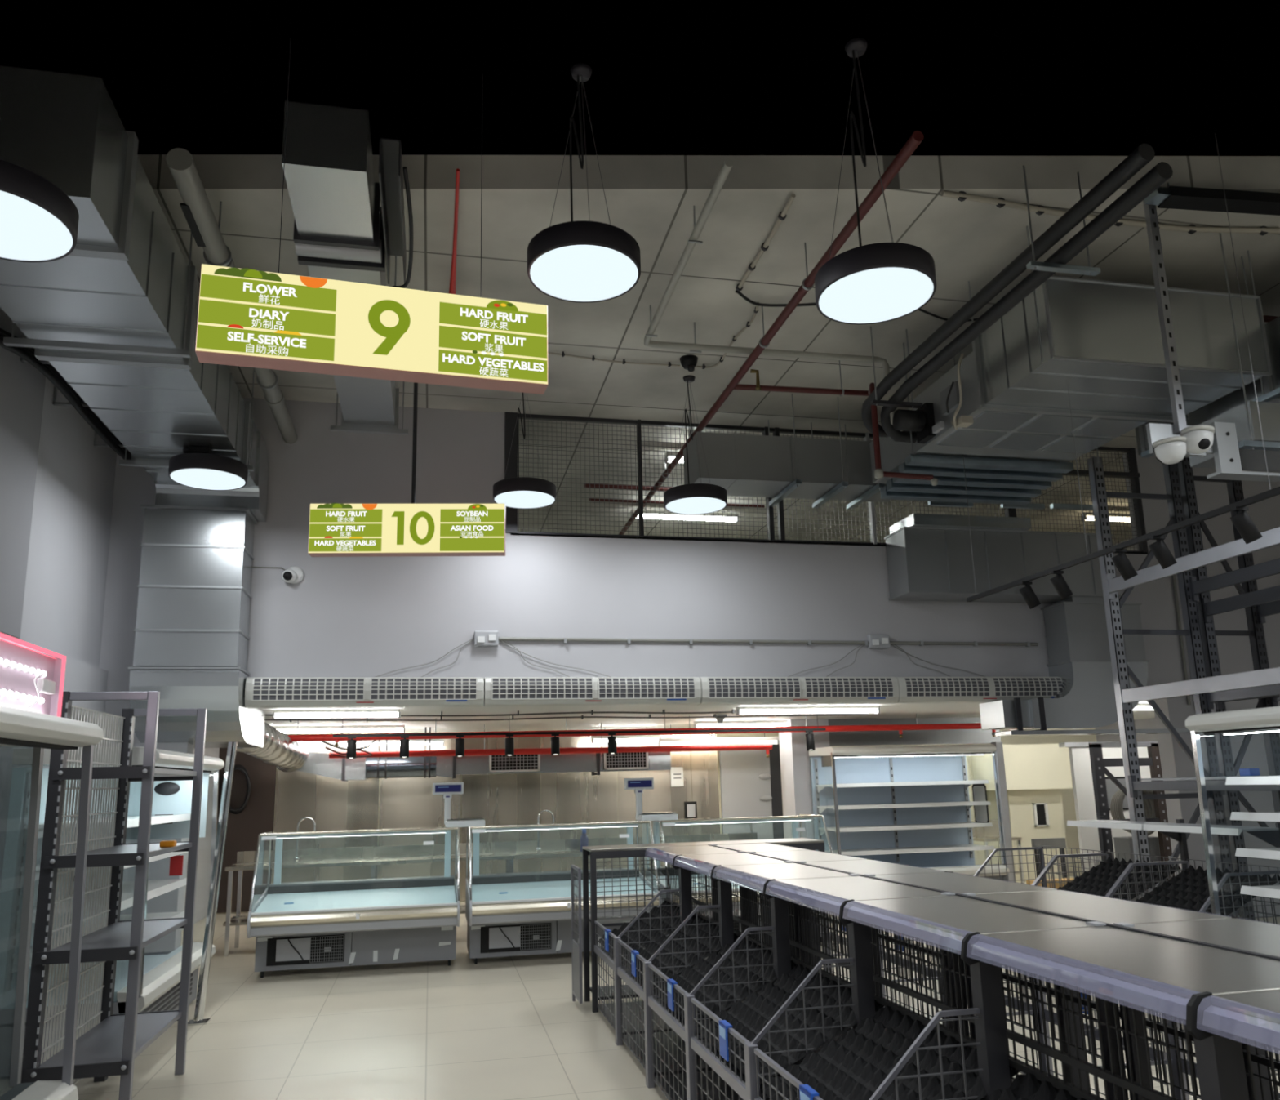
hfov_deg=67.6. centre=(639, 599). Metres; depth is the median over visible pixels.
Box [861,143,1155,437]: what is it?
pipe
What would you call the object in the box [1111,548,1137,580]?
spotlight
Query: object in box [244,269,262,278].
picture
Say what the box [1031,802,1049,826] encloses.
trim
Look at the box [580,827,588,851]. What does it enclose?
spray bottle
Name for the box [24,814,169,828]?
shelf
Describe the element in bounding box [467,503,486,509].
picture
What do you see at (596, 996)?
shelf
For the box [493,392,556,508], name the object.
pendant lamp
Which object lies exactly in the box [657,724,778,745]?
tube light
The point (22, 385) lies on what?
wall
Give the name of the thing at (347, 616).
wall
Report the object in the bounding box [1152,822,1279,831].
shelf
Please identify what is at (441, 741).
tube light
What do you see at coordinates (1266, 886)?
shelf
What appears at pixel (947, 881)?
gondola
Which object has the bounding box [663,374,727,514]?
pendant lamp
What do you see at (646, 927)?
gondola
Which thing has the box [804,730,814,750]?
spotlight
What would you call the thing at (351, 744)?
spotlight
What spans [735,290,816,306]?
cable
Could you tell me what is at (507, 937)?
vent grille
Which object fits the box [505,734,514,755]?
spotlight
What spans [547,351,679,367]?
cable
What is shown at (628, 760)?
grille
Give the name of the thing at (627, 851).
display
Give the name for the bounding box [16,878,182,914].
shelf
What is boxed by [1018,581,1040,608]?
spotlight
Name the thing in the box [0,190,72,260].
diffuser
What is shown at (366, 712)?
tube light
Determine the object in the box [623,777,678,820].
weighing scale
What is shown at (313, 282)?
picture
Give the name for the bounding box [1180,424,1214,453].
dome camera
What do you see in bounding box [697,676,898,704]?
curtain
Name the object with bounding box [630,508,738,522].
tube light
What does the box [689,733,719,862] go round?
trim
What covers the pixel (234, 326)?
picture
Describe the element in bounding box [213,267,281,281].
picture
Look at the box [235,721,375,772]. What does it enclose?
flexible duct
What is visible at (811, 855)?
gondola
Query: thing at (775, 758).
trim
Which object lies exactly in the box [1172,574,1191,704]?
conduit
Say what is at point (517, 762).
grille
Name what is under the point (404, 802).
wall panel
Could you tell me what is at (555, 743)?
spotlight
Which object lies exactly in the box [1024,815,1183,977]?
display stand
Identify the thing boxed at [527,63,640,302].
pendant lamp
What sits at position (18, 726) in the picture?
open chiller
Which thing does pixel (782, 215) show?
cable
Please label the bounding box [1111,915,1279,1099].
gondola
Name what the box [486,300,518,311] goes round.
picture
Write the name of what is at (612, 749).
spotlight
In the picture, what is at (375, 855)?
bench
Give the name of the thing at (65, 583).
wall
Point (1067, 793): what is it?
wall
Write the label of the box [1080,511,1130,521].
tube light
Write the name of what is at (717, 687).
grille
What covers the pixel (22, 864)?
shelf
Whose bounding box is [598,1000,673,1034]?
shelf
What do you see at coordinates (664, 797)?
wall panel
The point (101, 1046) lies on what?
shelf
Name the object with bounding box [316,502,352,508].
picture
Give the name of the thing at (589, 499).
pipe
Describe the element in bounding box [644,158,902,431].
pipe
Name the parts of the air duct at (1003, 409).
valve motor, pipe plate, rating plate, access panel, access panel, access panel, casing, access panel, access panel, access panel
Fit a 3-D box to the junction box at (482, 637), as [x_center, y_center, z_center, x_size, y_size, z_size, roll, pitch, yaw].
[-1.432,0.544,9.544,2.388,0.473,0.085,1,-11,-12]
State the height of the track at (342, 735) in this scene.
0.238 m
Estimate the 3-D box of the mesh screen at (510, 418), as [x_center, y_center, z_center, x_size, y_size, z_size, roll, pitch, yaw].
[2.327,-1.258,10.783,7.652,1.330,0.090,1,-11,-12]
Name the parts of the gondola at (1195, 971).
panel, spine trim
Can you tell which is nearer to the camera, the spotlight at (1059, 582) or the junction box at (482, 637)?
the spotlight at (1059, 582)
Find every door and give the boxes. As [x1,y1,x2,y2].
[719,749,773,839]
[1058,740,1158,872]
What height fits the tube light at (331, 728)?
0.110 m
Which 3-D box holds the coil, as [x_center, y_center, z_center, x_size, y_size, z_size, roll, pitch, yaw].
[-5.787,2.714,13.724,0.389,0.704,0.119,1,-11,-12]
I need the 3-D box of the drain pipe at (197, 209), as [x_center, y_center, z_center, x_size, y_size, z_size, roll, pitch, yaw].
[-3.040,-2.194,7.484,0.172,0.476,4.400,1,-11,-12]
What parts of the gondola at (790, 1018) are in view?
rail, rail, post, panel, spine trim, spine post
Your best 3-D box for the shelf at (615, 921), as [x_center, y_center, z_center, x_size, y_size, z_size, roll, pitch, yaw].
[0.521,2.508,7.594,1.820,0.020,0.380,1,-11,-12]
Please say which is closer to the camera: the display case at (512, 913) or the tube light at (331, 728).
the display case at (512, 913)
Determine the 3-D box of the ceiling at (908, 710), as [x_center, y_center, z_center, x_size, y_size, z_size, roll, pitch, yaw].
[1.526,1.491,12.978,14.500,0.200,5.180,1,-11,-12]
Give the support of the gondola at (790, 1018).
on the floor
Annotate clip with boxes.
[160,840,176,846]
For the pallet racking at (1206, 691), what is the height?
4.550 m
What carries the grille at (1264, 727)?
attached to the open chiller at (1265, 719)
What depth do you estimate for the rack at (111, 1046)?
5.12 m
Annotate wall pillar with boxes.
[778,718,830,838]
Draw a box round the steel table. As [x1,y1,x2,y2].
[971,818,1024,884]
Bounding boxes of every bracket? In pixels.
[870,326,922,408]
[1022,164,1100,275]
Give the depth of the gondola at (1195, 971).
2.48 m
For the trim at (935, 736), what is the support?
attached to the ceiling at (908, 710)
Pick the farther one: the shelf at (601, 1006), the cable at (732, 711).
the cable at (732, 711)
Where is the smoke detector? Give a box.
[713,714,727,722]
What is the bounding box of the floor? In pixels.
[0,871,1279,1099]
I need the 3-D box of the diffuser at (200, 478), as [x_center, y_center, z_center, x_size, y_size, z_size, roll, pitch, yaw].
[-3.590,-1.004,7.952,0.576,0.006,0.576,1,-11,-12]
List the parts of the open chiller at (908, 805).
frame, panel, price rail, price rail, price rail, price rail, panel, frame, corner post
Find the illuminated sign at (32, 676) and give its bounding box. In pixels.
[0,631,66,716]
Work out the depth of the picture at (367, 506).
8.34 m
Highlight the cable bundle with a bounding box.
[0,328,131,459]
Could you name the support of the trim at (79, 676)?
attached to the wall at (65, 583)
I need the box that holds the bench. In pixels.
[222,831,757,955]
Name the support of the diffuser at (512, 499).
attached to the pendant lamp at (519, 492)
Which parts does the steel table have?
leg, leg, leg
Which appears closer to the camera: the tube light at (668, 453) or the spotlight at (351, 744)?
the spotlight at (351, 744)
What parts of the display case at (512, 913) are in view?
glass, panel, frame, post, leg, panel, rail, glass, panel, post, frame, panel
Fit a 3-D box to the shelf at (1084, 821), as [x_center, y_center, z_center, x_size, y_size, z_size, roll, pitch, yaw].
[3.950,1.823,7.829,0.320,0.015,0.897,1,-11,-12]
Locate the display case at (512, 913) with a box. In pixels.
[465,819,661,964]
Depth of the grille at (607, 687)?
9.62 m
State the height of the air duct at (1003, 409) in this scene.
1.182 m
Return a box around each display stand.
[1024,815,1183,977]
[1106,818,1279,924]
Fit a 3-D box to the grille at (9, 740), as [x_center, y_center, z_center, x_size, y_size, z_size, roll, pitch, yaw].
[-2.402,0.487,3.418,0.080,0.016,1.970,1,-11,-12]
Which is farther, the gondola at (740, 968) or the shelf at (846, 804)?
the shelf at (846, 804)
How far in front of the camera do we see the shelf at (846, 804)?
13.14 m
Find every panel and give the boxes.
[570,864,582,1003]
[684,800,697,817]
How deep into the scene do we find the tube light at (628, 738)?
14.42 m
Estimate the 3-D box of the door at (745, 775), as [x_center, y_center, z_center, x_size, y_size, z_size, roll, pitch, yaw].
[1.718,3.459,15.233,0.830,2.120,0.148,1,-11,-12]
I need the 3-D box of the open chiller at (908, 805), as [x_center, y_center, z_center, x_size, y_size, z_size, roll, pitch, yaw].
[3.713,3.049,13.149,2.502,2.100,0.879,1,-11,-12]
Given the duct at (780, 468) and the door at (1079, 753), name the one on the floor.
the door at (1079, 753)
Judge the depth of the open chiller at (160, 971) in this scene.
6.45 m
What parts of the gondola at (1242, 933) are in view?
spine post, spine trim, panel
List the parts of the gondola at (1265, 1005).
panel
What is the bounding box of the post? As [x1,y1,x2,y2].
[187,741,237,1025]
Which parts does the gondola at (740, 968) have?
rail, rail, post, clear rail, panel, spine trim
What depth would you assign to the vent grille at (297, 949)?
8.81 m
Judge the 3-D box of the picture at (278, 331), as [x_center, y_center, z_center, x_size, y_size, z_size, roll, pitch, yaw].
[-1.699,-1.290,4.617,0.130,0.016,0.001,2,-11,-17]
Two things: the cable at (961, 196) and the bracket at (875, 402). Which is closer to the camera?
the cable at (961, 196)
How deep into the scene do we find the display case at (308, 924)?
8.93 m
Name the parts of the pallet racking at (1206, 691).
beam plate, beam plate, beam plate, beam plate, beam plate, beam plate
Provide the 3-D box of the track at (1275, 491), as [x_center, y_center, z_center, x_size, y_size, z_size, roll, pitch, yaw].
[3.286,-1.459,7.175,0.032,2.345,3.430,1,-11,-12]
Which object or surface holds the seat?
on the floor
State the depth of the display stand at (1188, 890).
6.82 m
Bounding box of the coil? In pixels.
[222,764,250,813]
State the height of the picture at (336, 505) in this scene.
0.042 m
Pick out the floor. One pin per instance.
(501, 1027)
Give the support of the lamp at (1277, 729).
attached to the open chiller at (1265, 719)
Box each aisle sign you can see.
[195,38,548,394]
[307,382,505,556]
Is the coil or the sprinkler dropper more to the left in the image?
the coil
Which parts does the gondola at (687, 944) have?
rail, rail, post, clear rail, panel, spine trim, spine post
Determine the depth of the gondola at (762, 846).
7.25 m
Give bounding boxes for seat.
[1031,837,1066,877]
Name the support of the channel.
attached to the duct at (335, 196)
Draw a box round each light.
[264,713,868,722]
[271,708,400,719]
[272,724,404,733]
[333,732,444,746]
[591,726,660,742]
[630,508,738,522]
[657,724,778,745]
[664,446,683,462]
[693,720,786,727]
[735,705,879,715]
[834,751,991,756]
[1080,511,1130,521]
[1133,702,1152,710]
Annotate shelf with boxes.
[12,911,181,958]
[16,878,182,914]
[20,862,110,871]
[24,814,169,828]
[38,1010,182,1066]
[48,918,187,951]
[62,841,192,857]
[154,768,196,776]
[588,907,820,926]
[590,983,639,999]
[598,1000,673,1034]
[622,1030,714,1075]
[654,1070,772,1099]
[816,783,831,786]
[817,800,972,808]
[818,821,983,830]
[824,844,986,853]
[1082,819,1173,823]
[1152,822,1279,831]
[1251,847,1279,850]
[1251,884,1279,889]
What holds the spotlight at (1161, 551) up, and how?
hanging from the track at (1275, 491)
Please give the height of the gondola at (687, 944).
1.177 m
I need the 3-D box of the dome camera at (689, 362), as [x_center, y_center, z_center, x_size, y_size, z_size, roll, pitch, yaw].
[0.457,-2.177,8.901,0.170,0.145,0.170,1,-11,-12]
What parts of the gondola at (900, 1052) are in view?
rail, panel, spine trim, spine post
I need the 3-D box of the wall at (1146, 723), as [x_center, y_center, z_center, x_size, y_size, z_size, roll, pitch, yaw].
[10.345,-0.034,7.067,0.200,5.530,21.200,1,-11,-12]
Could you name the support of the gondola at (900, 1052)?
on the floor
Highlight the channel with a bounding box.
[378,137,413,288]
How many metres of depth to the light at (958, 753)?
13.03 m
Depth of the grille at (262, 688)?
8.93 m
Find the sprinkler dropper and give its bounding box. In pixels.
[448,168,459,294]
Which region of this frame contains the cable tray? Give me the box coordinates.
[1144,182,1279,215]
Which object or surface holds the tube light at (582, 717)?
attached to the ceiling at (908, 710)
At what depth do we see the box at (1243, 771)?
7.99 m
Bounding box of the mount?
[1142,199,1279,482]
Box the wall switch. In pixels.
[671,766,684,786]
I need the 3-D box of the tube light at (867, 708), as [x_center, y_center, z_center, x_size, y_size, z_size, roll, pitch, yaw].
[1.991,1.291,11.284,1.774,0.110,0.090,1,-11,-12]
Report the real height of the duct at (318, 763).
0.710 m
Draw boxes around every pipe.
[165,147,297,444]
[288,713,995,746]
[328,722,772,758]
[583,482,671,490]
[588,497,764,507]
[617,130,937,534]
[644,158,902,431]
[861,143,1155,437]
[880,161,1173,442]
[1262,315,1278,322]
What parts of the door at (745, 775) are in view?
handle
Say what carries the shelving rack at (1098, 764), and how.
on the floor
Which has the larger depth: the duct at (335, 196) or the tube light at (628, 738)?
the tube light at (628, 738)
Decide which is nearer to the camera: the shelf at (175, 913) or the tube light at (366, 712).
the shelf at (175, 913)
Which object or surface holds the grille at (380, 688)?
attached to the curtain at (260, 691)
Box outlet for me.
[979,699,1031,729]
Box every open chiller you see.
[0,705,103,1099]
[0,746,224,1076]
[808,741,1015,882]
[1185,706,1279,1021]
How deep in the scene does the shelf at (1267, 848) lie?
6.15 m
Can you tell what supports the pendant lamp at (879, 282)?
hanging from the ceiling
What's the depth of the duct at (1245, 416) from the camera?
6.86 m
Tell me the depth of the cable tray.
6.42 m
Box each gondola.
[594,844,749,1044]
[617,851,799,1087]
[648,861,860,1099]
[690,874,969,1099]
[710,842,849,979]
[746,848,945,1027]
[754,893,1128,1099]
[796,857,1039,1080]
[862,870,1169,1095]
[960,888,1279,1099]
[971,924,1279,1099]
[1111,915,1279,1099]
[1202,989,1279,1099]
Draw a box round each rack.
[21,690,207,1099]
[1088,741,1174,879]
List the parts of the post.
foot plate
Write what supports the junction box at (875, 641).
attached to the wall at (347, 616)
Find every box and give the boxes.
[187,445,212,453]
[376,630,610,676]
[788,634,985,676]
[1239,768,1260,775]
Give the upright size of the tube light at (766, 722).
0.110 m
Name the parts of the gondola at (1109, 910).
spine post, spine trim, panel, post, rail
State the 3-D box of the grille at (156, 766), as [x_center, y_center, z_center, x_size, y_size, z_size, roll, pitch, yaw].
[-3.486,1.272,7.196,0.080,0.016,1.970,1,-11,-12]
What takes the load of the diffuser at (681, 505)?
attached to the pendant lamp at (692, 498)
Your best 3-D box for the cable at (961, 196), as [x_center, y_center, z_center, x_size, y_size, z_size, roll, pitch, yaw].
[3.345,-2.706,6.752,2.701,0.068,0.145,1,-11,-12]
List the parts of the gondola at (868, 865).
spine post, spine trim, panel, post, rail, rail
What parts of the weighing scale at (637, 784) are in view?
weighing plate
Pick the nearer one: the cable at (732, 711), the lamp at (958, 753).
the cable at (732, 711)
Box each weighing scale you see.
[432,782,484,826]
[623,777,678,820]
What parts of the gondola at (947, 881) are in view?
spine post, spine trim, panel, post, rail, rail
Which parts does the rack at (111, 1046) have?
post, post, post, post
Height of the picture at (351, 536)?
0.016 m
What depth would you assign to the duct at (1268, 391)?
7.37 m
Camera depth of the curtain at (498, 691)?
9.51 m
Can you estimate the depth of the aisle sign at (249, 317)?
4.74 m
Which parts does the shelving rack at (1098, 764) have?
post, post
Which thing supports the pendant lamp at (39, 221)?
hanging from the duct at (116, 316)
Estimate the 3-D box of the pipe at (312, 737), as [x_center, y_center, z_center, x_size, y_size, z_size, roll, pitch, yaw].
[0.348,1.650,12.261,9.800,0.325,0.080,1,-11,-12]
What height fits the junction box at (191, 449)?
0.048 m
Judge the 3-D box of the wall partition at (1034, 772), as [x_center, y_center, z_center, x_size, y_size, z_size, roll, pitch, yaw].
[5.644,3.431,15.440,2.150,2.120,1.350,1,-11,-12]
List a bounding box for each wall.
[0,306,45,638]
[20,377,219,929]
[98,397,1279,951]
[216,727,1096,913]
[1095,537,1158,741]
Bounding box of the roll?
[1110,786,1161,901]
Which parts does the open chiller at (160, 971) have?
panel, sill, panel, frame, price rail, price rail, sill, price rail, price rail, frame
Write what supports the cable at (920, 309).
attached to the ceiling at (652, 198)
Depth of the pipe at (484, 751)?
13.12 m
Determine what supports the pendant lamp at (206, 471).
hanging from the duct at (116, 316)
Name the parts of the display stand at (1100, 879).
post, price rail, post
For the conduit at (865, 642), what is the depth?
10.14 m
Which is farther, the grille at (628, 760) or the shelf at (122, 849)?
the grille at (628, 760)
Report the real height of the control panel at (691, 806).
0.280 m
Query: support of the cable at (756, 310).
attached to the ceiling at (652, 198)
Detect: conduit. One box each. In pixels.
[498,636,1038,646]
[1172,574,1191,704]
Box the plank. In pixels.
[1026,877,1074,888]
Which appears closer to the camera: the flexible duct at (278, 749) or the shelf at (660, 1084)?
the shelf at (660, 1084)
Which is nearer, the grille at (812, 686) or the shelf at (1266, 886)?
the shelf at (1266, 886)
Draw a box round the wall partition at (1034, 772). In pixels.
[965,742,1072,882]
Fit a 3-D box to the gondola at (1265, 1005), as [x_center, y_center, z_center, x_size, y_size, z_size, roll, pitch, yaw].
[1.351,1.342,1.531,0.929,1.177,0.917,1,-11,-12]
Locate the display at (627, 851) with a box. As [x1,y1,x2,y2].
[582,837,824,1012]
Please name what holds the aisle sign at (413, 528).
hanging from the ceiling at (652, 198)
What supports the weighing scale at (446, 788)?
on the display case at (308, 924)
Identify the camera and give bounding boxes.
[252,565,303,583]
[680,354,697,372]
[1152,435,1186,464]
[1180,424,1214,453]
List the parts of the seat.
leg, rail, leg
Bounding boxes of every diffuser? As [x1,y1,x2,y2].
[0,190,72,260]
[169,468,244,489]
[494,490,555,507]
[529,244,638,301]
[666,497,725,514]
[818,266,933,323]
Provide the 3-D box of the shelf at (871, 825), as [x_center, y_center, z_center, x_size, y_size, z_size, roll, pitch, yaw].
[3.659,3.122,13.206,2.320,0.024,0.540,1,-11,-12]
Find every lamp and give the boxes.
[0,160,79,262]
[168,447,248,490]
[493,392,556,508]
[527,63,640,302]
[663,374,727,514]
[814,37,936,324]
[834,753,984,757]
[1221,728,1279,734]
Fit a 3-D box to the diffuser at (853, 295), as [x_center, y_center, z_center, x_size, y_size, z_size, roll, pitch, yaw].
[1.203,-1.550,4.886,0.576,0.006,0.576,1,-11,-12]
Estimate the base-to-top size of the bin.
0.982 m
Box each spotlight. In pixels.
[346,736,356,759]
[400,735,409,757]
[455,734,464,756]
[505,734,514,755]
[551,733,559,755]
[607,733,617,754]
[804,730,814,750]
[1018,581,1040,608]
[1049,570,1073,599]
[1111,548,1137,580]
[1148,535,1177,568]
[1230,506,1262,543]
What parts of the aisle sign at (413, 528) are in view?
sign panel, sign panel, sign panel, sign casing, sign panel, sign panel, sign panel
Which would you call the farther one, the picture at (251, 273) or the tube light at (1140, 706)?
the tube light at (1140, 706)
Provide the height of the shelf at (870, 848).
0.024 m
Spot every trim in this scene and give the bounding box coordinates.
[0,631,108,892]
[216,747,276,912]
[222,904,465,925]
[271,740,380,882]
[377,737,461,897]
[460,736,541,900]
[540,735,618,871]
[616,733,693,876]
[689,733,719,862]
[768,741,784,838]
[828,717,1000,746]
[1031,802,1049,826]
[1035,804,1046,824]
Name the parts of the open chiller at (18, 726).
frame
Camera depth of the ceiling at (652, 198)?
7.32 m
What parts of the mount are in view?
post, bracket plate, plate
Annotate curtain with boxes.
[244,676,484,707]
[483,676,701,706]
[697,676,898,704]
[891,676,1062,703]
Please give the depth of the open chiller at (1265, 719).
6.15 m
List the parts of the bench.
leg, leg, leg, leg, leg, leg, leg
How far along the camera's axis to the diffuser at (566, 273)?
5.03 m
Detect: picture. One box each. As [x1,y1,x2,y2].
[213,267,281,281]
[227,324,244,328]
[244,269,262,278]
[273,329,302,335]
[299,275,327,288]
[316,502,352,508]
[332,502,342,507]
[349,536,363,537]
[362,503,377,509]
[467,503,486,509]
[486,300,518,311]
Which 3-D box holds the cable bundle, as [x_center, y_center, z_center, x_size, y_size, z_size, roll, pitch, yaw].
[-4.513,-1.524,7.527,0.299,0.490,3.465,1,-11,-12]
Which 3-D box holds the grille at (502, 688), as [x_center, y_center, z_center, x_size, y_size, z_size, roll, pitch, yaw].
[-0.955,0.869,9.401,1.003,0.212,0.036,1,-11,-12]
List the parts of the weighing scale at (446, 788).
weighing plate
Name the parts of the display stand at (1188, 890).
post, price rail, post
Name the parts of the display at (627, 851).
post, post, panel, rail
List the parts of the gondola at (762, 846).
spine post, panel, post, rail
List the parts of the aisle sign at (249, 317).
sign panel, sign panel, sign panel, sign casing, sign panel, sign panel, sign panel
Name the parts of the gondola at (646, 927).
rail, rail, post, clear rail, panel, spine trim, spine post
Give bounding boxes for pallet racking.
[1087,456,1279,916]
[1177,457,1279,919]
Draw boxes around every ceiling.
[137,154,1279,544]
[257,700,1155,733]
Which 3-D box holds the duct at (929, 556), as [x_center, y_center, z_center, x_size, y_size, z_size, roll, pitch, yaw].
[4.491,0.251,10.541,3.370,2.450,0.930,1,-11,-12]
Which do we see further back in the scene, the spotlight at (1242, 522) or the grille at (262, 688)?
the grille at (262, 688)
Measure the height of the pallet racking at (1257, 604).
4.900 m
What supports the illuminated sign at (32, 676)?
on the open chiller at (18, 726)
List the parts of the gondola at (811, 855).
spine post, panel, post, rail, rail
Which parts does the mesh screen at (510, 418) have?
frame post, frame post, frame post, frame post, frame post, frame post, frame rail, frame post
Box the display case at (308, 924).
[246,826,459,977]
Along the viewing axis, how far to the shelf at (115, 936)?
5.28 m
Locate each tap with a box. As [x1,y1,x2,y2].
[293,816,315,861]
[535,808,554,851]
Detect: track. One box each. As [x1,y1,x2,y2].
[333,713,826,737]
[953,133,1279,601]
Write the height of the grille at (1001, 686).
0.212 m
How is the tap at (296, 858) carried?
on the bench
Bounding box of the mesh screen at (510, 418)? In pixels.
[504,411,1148,554]
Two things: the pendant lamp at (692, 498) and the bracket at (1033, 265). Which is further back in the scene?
the pendant lamp at (692, 498)
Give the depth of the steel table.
14.22 m
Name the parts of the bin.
post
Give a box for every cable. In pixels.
[265,708,767,715]
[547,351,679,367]
[694,302,759,368]
[734,193,795,293]
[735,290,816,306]
[919,308,977,321]
[940,190,1279,235]
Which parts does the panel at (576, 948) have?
solid panel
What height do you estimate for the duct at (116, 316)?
3.410 m
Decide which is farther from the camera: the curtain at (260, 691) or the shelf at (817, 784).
the shelf at (817, 784)
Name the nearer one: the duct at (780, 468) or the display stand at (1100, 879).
the display stand at (1100, 879)
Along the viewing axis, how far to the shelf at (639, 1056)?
5.72 m
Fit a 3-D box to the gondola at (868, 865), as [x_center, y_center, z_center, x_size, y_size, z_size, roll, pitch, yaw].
[1.491,2.053,5.245,0.929,1.177,0.917,1,-11,-12]
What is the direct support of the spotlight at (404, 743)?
hanging from the track at (342, 735)
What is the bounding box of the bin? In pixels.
[973,844,1103,974]
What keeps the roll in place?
on the floor
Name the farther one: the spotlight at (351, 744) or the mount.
the spotlight at (351, 744)
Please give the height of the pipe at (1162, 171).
0.332 m
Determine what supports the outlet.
attached to the duct at (929, 556)
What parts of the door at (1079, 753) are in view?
head rail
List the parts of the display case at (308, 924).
panel, frame, leg, post, panel, glass, rail, panel, post, glass, panel, frame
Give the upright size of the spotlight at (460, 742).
0.251 m
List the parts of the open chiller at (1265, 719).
frame, price rail, price rail, price rail, price rail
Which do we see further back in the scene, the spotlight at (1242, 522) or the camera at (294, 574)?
the camera at (294, 574)
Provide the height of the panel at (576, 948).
1.030 m
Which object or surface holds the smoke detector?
attached to the ceiling at (908, 710)
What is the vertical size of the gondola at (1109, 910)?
1.177 m
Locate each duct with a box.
[0,66,268,747]
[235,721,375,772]
[281,101,408,435]
[297,726,671,780]
[683,393,890,510]
[870,226,1272,504]
[884,501,1191,736]
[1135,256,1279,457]
[1188,232,1279,471]
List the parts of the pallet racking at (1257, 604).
beam plate, beam plate, beam plate, beam plate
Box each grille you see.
[0,737,77,749]
[131,764,211,772]
[251,677,365,700]
[266,933,344,965]
[369,677,477,699]
[480,922,551,952]
[488,754,540,772]
[491,677,593,699]
[597,677,695,698]
[603,751,648,769]
[706,677,801,697]
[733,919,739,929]
[803,677,894,697]
[903,676,991,697]
[991,676,1062,696]
[1202,725,1279,733]
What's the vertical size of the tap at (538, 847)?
0.482 m
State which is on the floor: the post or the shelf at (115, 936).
the post

